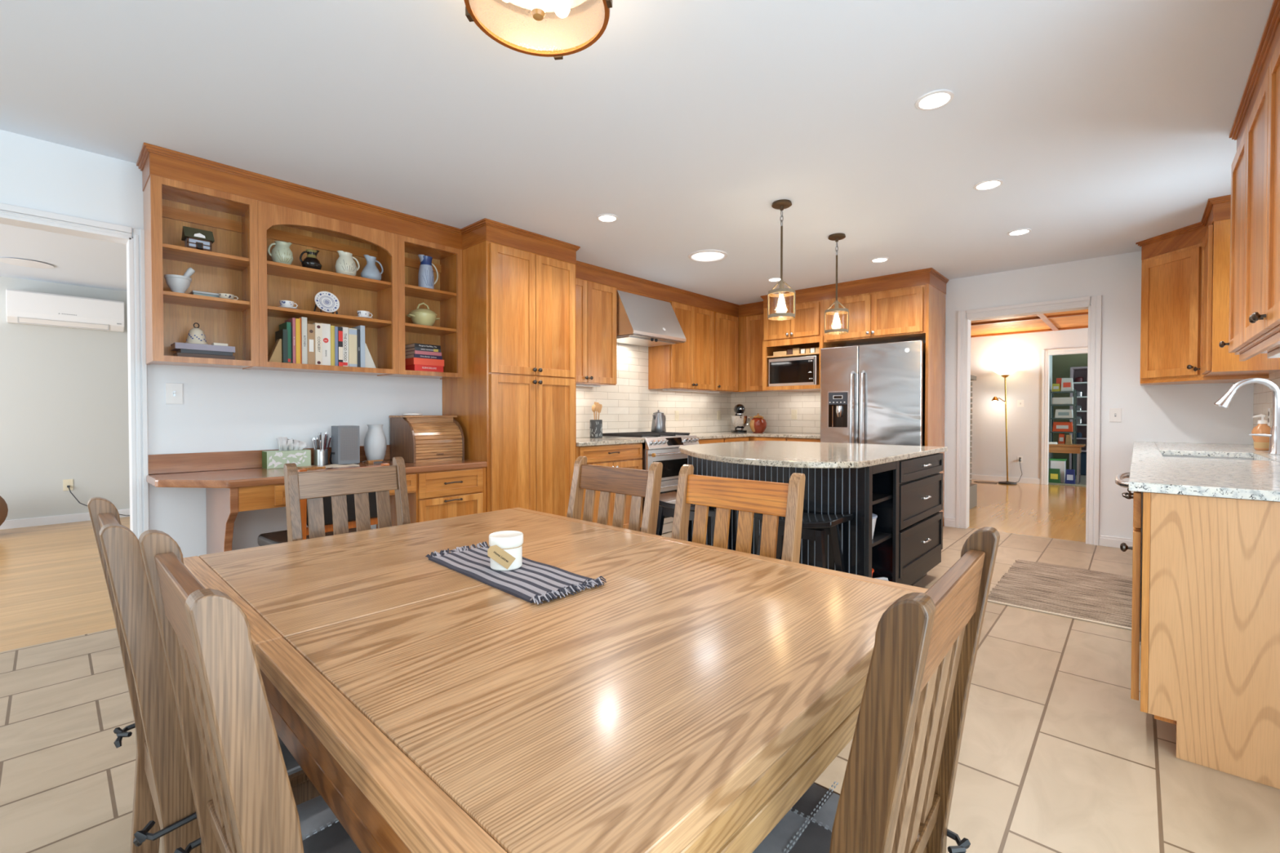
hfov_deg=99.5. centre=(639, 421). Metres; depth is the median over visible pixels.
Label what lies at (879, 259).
recessed light
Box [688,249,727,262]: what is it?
recessed light
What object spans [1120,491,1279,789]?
base cabinet
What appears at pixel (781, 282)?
socket
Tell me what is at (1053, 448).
wooden desk
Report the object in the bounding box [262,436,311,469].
tissue box
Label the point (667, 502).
bar stool
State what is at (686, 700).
dining table
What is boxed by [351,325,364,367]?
book
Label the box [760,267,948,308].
crown molding
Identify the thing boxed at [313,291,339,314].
plate
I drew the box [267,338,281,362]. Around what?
bookend
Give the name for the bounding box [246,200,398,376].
wall shelf unit
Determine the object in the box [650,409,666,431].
kettle
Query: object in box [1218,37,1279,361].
upper cabinet
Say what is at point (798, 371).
microwave
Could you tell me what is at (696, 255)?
diffuser
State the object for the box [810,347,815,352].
carton
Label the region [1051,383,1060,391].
bag
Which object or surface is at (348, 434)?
grille
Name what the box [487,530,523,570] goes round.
candle jar
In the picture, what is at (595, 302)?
upper cabinet
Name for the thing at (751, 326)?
upper cabinet
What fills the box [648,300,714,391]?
upper cabinet
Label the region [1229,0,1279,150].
crown molding
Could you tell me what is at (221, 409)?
wall
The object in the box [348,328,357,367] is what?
book
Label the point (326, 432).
pen
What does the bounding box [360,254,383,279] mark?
pitcher
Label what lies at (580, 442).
countertop
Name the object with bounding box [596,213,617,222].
recessed light
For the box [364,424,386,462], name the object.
vase
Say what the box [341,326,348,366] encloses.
book
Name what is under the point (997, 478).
baseboard
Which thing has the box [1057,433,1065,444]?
carton
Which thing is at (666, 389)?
light
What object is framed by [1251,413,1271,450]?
soap bottle
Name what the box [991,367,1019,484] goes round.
floor lamp
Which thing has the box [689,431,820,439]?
countertop
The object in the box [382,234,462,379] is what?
wall shelf unit
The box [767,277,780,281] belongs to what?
recessed light
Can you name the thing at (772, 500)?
dining chair
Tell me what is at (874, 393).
refrigerator
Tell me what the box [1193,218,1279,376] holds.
upper cabinet
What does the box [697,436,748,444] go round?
base cabinet
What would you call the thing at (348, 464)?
loose papers
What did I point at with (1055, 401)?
basket
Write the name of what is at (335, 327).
book
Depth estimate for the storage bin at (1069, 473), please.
8.59 m
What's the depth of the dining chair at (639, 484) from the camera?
2.01 m
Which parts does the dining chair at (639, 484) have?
leg, rail, leg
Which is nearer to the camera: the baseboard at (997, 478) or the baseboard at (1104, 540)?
the baseboard at (1104, 540)
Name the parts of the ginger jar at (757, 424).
lid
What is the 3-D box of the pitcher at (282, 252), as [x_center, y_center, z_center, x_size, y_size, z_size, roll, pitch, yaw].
[-2.108,-0.986,3.191,0.112,0.142,0.112,0,1,1]
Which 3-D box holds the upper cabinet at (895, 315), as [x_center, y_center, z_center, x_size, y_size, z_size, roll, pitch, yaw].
[2.448,-1.044,5.503,0.977,0.445,0.624,1,1,43]
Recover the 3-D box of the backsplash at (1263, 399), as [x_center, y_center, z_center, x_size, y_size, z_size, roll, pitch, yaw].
[4.107,-0.076,3.531,0.008,0.507,1.319,1,1,43]
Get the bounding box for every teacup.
[217,293,238,299]
[279,300,297,309]
[356,310,372,318]
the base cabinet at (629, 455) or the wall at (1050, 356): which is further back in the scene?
the wall at (1050, 356)
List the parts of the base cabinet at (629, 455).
panel, door, drawer, panel, door, panel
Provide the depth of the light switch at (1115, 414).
4.54 m
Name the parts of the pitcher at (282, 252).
handle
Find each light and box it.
[463,0,612,59]
[576,384,599,386]
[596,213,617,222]
[662,388,719,393]
[767,199,795,320]
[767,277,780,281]
[824,233,848,334]
[870,257,888,262]
[915,89,954,110]
[973,178,1003,190]
[1007,228,1031,235]
[1266,347,1279,358]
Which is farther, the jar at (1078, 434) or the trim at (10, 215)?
the jar at (1078, 434)
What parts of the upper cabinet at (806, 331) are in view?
door, panel, frame, door, panel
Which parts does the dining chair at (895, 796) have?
seat, leg, rail, rail, leg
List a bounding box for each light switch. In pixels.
[165,382,182,404]
[1017,400,1023,407]
[1109,408,1121,422]
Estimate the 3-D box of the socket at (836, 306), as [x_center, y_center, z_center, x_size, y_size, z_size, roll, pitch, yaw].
[1.469,-0.857,4.050,0.034,0.090,0.033,1,1,43]
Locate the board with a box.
[615,287,669,302]
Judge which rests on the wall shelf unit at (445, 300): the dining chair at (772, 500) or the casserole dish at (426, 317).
the casserole dish at (426, 317)
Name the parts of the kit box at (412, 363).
lid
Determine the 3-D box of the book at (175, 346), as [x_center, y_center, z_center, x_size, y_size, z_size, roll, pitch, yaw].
[-2.395,-0.399,2.971,0.165,0.032,0.255,1,1,43]
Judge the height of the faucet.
0.436 m
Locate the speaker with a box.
[329,425,359,464]
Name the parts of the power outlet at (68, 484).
plate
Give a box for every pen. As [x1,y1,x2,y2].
[321,433,324,451]
[323,431,326,450]
[324,434,328,449]
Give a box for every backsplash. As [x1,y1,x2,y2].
[576,342,730,437]
[730,391,820,433]
[1253,371,1279,444]
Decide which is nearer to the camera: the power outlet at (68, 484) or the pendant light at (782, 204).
the pendant light at (782, 204)
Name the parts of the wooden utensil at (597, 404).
blade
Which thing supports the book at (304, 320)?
in the wall shelf unit at (296, 283)
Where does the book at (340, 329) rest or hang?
in the wall shelf unit at (296, 283)
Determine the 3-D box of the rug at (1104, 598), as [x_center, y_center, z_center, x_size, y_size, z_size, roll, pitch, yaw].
[2.721,1.067,3.465,0.688,0.008,1.218,1,1,43]
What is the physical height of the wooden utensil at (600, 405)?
0.324 m
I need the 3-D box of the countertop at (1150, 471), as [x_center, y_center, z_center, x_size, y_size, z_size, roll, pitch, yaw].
[3.098,0.203,2.920,0.658,0.031,3.594,1,1,43]
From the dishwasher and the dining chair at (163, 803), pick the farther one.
the dishwasher
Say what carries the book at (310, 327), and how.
in the wall shelf unit at (296, 283)
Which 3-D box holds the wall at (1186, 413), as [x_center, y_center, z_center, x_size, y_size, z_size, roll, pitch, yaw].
[2.914,-0.183,5.604,4.570,2.450,0.120,1,1,43]
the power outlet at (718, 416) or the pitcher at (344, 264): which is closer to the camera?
the pitcher at (344, 264)
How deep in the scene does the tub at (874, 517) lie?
2.90 m
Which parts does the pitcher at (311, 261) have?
handle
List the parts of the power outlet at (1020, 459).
plate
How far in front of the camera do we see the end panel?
5.14 m
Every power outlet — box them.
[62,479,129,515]
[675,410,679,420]
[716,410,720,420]
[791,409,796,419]
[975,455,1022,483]
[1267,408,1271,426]
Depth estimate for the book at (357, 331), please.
3.48 m
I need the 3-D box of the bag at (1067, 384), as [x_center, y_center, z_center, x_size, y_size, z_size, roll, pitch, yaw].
[7.236,-0.623,9.177,0.164,0.228,0.121,1,1,43]
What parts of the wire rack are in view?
post, post, post, post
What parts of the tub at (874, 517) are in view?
lid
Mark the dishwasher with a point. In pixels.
(1118, 479)
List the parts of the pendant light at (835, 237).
bulb, rod, chain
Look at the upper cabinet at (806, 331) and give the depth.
5.88 m
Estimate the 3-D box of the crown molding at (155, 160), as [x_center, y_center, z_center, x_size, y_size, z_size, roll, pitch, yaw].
[-0.554,-1.325,4.611,0.778,0.140,5.422,1,1,43]
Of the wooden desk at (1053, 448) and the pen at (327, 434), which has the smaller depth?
the pen at (327, 434)
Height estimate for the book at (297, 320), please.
0.272 m
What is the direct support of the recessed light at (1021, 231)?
in the ceiling
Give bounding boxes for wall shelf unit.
[142,173,259,369]
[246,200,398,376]
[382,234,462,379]
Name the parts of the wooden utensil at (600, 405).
blade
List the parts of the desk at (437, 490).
drawer, drawer, drawer, drawer, panel, panel, handle, handle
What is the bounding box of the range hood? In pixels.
[616,289,686,346]
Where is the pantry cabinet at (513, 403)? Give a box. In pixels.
[442,240,576,516]
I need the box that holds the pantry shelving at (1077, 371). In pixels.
[1069,366,1087,469]
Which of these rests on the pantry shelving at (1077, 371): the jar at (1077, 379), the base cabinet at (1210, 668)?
the jar at (1077, 379)
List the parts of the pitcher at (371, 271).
handle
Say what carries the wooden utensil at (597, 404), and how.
in the utensil crock
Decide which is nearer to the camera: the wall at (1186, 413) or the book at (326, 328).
the book at (326, 328)
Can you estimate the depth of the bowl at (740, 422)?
6.57 m
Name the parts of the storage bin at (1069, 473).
printed panel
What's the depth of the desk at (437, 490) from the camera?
3.10 m
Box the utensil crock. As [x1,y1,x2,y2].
[589,419,602,438]
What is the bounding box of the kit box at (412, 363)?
[404,357,444,372]
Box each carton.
[773,351,786,355]
[786,349,792,355]
[792,347,800,354]
[800,348,805,353]
[805,348,810,353]
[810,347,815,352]
[1054,408,1073,417]
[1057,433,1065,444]
[1065,435,1071,444]
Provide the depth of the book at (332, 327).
3.38 m
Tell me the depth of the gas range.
5.08 m
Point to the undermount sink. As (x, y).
(1250, 459)
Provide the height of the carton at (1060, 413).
0.148 m
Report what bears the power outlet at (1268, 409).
attached to the wall
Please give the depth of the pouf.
4.96 m
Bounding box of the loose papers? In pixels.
[309,463,359,467]
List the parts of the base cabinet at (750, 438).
drawer, drawer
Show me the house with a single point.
(196, 238)
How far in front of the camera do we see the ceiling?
2.43 m
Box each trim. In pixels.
[0,203,148,539]
[955,295,1102,545]
[1040,346,1088,484]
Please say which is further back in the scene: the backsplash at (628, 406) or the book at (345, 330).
the backsplash at (628, 406)
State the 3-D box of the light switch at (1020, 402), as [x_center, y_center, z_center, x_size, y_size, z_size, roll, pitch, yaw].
[6.167,-0.293,8.782,0.090,0.115,0.016,1,1,43]
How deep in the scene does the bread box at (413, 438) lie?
3.74 m
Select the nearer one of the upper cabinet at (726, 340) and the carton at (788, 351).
the carton at (788, 351)
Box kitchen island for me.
[687,453,943,586]
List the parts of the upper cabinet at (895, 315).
door, panel, panel, door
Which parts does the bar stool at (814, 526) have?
leg, leg, seat, leg, leg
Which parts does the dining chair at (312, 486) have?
leg, rail, leg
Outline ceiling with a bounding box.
[0,0,1273,335]
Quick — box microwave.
[768,355,819,386]
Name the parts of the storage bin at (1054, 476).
printed panel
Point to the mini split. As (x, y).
(22, 307)
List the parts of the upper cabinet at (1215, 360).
panel, door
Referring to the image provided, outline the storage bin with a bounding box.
[1049,457,1066,483]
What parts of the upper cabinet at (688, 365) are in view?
door, panel, panel, door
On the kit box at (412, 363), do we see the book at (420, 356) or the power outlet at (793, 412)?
the book at (420, 356)
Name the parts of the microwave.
door glass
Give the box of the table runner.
[425,542,606,604]
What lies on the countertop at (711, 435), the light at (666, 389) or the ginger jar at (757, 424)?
the ginger jar at (757, 424)
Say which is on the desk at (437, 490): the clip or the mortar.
the clip
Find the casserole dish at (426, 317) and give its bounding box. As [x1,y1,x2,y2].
[406,302,439,325]
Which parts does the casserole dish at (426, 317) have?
lid handle, lid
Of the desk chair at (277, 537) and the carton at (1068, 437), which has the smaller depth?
the desk chair at (277, 537)
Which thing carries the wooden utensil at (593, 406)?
in the utensil crock
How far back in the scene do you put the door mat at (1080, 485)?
8.52 m
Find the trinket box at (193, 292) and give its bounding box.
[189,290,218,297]
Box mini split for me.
[5,288,124,332]
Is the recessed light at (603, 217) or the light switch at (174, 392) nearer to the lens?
the light switch at (174, 392)
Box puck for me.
[403,413,422,415]
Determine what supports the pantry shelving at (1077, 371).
on the floor
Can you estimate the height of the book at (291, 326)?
0.225 m
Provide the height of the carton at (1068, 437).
0.167 m
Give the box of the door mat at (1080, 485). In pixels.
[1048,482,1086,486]
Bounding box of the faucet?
[1213,377,1279,454]
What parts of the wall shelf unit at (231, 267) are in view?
hanging rail, panel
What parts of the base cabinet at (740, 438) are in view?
drawer, drawer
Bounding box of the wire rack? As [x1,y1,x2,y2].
[1048,389,1076,479]
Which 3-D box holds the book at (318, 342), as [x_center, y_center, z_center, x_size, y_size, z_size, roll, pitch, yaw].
[-2.019,-0.471,3.361,0.161,0.258,0.036,1,1,43]
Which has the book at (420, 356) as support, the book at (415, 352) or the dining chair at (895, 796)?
the book at (415, 352)
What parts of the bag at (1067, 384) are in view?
printed panel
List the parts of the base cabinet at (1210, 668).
knob, handle, door, drawer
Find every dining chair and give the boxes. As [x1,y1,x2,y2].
[87,497,319,852]
[138,529,361,852]
[283,457,410,542]
[566,456,662,534]
[671,464,805,563]
[752,526,999,852]
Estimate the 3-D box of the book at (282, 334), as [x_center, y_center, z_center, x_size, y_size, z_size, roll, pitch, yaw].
[-2.138,-0.441,3.232,0.160,0.200,0.024,1,1,43]
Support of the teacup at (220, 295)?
on the wall shelf unit at (231, 267)
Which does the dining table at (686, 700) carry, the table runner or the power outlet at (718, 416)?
the table runner
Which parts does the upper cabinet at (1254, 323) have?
knob, panel, door, knob, panel, door, knob, light rail, door, panel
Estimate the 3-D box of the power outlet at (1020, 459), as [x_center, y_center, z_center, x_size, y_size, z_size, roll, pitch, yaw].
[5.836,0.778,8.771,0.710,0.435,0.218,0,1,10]
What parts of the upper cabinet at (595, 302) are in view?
panel, door, door, panel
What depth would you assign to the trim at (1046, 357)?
8.56 m
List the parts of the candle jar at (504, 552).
lid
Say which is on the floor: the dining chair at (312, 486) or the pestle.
the dining chair at (312, 486)
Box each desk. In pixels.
[146,444,487,554]
[1048,443,1085,484]
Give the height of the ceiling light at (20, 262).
0.012 m
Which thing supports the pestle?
in the mortar
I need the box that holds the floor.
[0,475,1279,852]
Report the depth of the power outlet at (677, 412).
6.25 m
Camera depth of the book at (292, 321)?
3.22 m
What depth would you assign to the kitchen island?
3.07 m
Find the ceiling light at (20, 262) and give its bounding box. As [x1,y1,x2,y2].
[0,257,53,268]
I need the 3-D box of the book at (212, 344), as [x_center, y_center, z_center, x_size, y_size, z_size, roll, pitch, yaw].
[-2.327,-0.423,3.001,0.065,0.015,0.064,1,1,43]
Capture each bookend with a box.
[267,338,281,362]
[364,342,376,368]
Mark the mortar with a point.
(176, 283)
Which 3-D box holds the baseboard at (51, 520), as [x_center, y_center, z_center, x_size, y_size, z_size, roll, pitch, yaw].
[-5.961,1.001,5.488,0.014,0.085,6.000,1,1,43]
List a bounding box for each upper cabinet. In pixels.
[575,277,616,386]
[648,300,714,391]
[712,311,738,392]
[725,313,777,393]
[762,299,841,391]
[823,284,925,346]
[1140,242,1268,385]
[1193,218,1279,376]
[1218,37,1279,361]
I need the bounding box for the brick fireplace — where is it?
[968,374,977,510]
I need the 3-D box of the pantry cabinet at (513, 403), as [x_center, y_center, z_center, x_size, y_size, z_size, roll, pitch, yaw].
[-0.994,-0.094,4.222,0.682,2.310,0.804,1,1,43]
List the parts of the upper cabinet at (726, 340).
panel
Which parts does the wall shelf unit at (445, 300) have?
panel, hanging rail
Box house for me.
[181,226,214,251]
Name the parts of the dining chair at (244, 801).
rail, leg, rail, leg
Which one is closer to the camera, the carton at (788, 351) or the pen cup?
the pen cup
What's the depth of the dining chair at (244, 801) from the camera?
0.55 m
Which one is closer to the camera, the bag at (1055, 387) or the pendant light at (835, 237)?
the pendant light at (835, 237)
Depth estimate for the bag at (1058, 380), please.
9.33 m
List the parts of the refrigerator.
water spout, dispenser panel, dispenser frame, freezer door, door handle, door handle, fridge door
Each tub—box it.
[871,513,877,539]
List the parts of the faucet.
spout, lever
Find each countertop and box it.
[576,437,644,446]
[678,440,947,468]
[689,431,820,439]
[1128,441,1279,502]
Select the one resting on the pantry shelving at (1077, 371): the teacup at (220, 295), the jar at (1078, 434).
the jar at (1078, 434)
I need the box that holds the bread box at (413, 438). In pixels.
[389,415,464,462]
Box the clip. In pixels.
[364,459,382,463]
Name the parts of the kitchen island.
corner post, frame, rail, drawer, panel, drawer, panel, drawer, panel, handle, handle, handle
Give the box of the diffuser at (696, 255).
[691,252,724,260]
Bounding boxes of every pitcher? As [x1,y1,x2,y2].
[267,240,293,264]
[299,248,321,270]
[334,250,359,275]
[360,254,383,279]
[417,254,438,288]
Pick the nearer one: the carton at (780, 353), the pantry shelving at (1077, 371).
the carton at (780, 353)
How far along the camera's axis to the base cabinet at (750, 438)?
5.95 m
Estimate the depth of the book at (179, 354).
2.92 m
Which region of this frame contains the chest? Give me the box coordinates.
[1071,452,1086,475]
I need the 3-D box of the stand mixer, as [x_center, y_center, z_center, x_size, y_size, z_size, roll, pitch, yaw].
[1.247,-0.042,6.705,0.251,0.351,0.339,0,1,5]
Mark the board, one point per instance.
(617, 288)
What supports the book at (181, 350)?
on the book at (179, 354)
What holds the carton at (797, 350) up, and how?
on the upper cabinet at (806, 331)
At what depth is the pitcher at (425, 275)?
3.80 m
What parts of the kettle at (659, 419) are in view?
lid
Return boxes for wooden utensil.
[591,404,595,419]
[594,401,599,419]
[597,404,602,419]
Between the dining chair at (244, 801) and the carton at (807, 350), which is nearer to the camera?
the dining chair at (244, 801)
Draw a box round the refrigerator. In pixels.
[820,340,925,445]
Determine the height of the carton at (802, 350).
0.055 m
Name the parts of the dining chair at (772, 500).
leg, rail, leg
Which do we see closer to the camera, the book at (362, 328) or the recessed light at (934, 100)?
the recessed light at (934, 100)
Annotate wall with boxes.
[0,129,729,558]
[0,275,129,520]
[764,251,1253,538]
[969,328,1088,479]
[1048,355,1051,395]
[1050,355,1052,442]
[1052,353,1088,469]
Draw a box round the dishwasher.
[1115,472,1151,644]
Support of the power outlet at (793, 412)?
attached to the wall at (1186, 413)
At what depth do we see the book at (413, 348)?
3.79 m
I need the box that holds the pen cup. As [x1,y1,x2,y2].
[313,448,328,465]
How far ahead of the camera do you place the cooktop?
5.09 m
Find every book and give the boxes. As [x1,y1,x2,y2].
[170,342,235,353]
[173,352,235,359]
[176,348,232,355]
[211,342,227,346]
[275,328,288,363]
[279,321,291,363]
[284,317,295,363]
[290,326,292,363]
[295,318,300,363]
[298,317,302,364]
[299,316,307,364]
[306,324,315,364]
[312,322,322,364]
[321,323,330,365]
[330,325,334,365]
[334,326,337,365]
[337,326,342,366]
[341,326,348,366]
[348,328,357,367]
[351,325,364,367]
[356,329,359,367]
[404,342,440,349]
[404,346,440,352]
[404,350,441,355]
[404,353,442,359]
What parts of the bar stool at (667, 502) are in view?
leg, seat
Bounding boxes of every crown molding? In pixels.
[136,142,763,316]
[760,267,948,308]
[1135,194,1231,260]
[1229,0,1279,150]
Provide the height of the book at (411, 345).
0.026 m
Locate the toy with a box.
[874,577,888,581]
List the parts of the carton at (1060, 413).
printed panel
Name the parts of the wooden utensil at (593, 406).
blade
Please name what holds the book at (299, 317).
in the wall shelf unit at (296, 283)
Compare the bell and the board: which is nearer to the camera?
the bell
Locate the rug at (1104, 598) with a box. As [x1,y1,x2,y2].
[986,560,1132,630]
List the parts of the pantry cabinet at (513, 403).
door, door, panel, panel, door, panel, door, panel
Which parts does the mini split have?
louver blade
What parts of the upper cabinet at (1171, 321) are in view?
panel, door, knob, light rail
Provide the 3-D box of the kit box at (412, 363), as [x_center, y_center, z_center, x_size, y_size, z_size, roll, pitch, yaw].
[-1.558,-0.396,3.875,0.221,0.092,0.222,1,1,43]
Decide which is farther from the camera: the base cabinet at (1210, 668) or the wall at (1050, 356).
the wall at (1050, 356)
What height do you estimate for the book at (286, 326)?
0.247 m
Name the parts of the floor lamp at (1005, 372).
lamp shade, lamp shade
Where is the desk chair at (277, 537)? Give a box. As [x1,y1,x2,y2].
[257,462,389,546]
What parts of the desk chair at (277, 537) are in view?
leg, seat, rail, backrest, rail, leg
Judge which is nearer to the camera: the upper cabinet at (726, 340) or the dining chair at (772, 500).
the dining chair at (772, 500)
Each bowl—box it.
[730,415,751,430]
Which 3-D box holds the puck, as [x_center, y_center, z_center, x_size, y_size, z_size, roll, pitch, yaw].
[-1.591,-0.051,3.796,0.130,0.018,0.130,1,1,43]
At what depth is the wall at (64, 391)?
5.53 m
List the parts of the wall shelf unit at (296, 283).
hanging rail, panel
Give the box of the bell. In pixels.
[185,322,208,344]
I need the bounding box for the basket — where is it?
[1052,397,1073,404]
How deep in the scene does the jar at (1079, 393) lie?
9.95 m
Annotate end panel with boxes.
[924,283,946,526]
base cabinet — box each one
[576,443,642,528]
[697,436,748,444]
[748,436,820,442]
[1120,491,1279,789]
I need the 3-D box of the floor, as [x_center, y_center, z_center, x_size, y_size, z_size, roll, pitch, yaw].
[1.163,1.087,5.940,10.300,0.100,16.500,1,1,43]
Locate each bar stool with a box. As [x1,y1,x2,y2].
[656,491,728,549]
[753,512,853,572]
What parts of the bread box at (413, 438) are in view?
panel, head rail, panel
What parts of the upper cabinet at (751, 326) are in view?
door, panel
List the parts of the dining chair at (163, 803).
rail, leg, leg, rail, seat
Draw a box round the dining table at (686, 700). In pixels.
[182,507,928,852]
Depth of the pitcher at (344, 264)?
3.41 m
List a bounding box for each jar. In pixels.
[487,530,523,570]
[749,413,766,432]
[1075,377,1083,382]
[1076,391,1083,396]
[1076,432,1081,437]
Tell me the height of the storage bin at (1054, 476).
0.238 m
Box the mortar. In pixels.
[164,274,191,293]
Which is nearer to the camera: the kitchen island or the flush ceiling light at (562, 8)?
the flush ceiling light at (562, 8)
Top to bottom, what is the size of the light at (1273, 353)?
0.024 m
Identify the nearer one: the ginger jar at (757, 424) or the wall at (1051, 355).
the ginger jar at (757, 424)
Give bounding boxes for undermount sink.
[1162,455,1257,460]
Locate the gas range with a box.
[602,431,699,533]
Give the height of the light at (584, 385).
0.014 m
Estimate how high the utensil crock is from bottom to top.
0.172 m
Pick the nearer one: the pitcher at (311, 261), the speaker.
the pitcher at (311, 261)
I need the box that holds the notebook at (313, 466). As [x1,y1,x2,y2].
[297,465,325,469]
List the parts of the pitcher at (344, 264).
handle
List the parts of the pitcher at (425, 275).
handle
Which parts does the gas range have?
burner knob, door, kick panel, oven handle, oven handle, door, control panel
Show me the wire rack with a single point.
(1051, 393)
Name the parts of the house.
door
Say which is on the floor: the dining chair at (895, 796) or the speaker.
the dining chair at (895, 796)
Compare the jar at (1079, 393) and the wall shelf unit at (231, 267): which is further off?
the jar at (1079, 393)
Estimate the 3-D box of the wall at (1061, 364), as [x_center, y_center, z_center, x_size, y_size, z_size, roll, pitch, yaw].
[8.962,-0.241,9.757,4.000,2.450,0.100,1,1,43]
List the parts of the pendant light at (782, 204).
bulb, rod, chain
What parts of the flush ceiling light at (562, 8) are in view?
stem, bulb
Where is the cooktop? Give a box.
[602,435,688,439]
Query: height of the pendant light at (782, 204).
0.728 m
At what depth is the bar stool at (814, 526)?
2.71 m
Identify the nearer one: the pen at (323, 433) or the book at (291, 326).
the book at (291, 326)
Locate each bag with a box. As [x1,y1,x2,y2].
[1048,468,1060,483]
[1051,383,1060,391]
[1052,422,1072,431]
[1056,377,1062,391]
[1060,377,1073,391]
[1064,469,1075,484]
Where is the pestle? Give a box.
[182,267,195,277]
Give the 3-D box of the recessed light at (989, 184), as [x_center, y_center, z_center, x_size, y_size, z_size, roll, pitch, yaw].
[2.017,-1.371,3.139,0.144,0.007,0.144,1,1,43]
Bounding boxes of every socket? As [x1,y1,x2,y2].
[778,280,784,294]
[834,300,838,313]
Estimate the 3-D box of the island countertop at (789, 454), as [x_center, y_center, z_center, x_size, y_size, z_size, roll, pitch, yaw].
[0.977,0.194,3.584,1.475,0.031,1.803,1,1,43]
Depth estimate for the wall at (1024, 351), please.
8.88 m
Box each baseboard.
[0,508,129,529]
[944,517,1133,548]
[970,474,1040,484]
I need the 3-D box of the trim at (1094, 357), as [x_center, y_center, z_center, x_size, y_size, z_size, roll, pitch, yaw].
[3.550,-0.012,5.005,1.072,2.124,0.144,1,1,43]
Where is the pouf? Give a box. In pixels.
[0,496,8,525]
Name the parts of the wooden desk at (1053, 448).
leg, leg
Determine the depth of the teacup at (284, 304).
3.19 m
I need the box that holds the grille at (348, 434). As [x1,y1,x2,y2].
[340,426,358,460]
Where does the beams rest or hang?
attached to the ceiling
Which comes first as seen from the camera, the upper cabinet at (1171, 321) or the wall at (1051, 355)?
the upper cabinet at (1171, 321)
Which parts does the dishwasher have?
handle, door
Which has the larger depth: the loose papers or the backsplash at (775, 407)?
the backsplash at (775, 407)
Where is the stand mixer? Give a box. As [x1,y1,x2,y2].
[730,404,751,432]
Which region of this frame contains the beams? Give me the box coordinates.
[970,311,1088,337]
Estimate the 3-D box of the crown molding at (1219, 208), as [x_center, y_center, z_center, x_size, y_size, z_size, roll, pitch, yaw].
[3.750,-1.312,3.683,0.307,0.140,1.083,0,1,13]

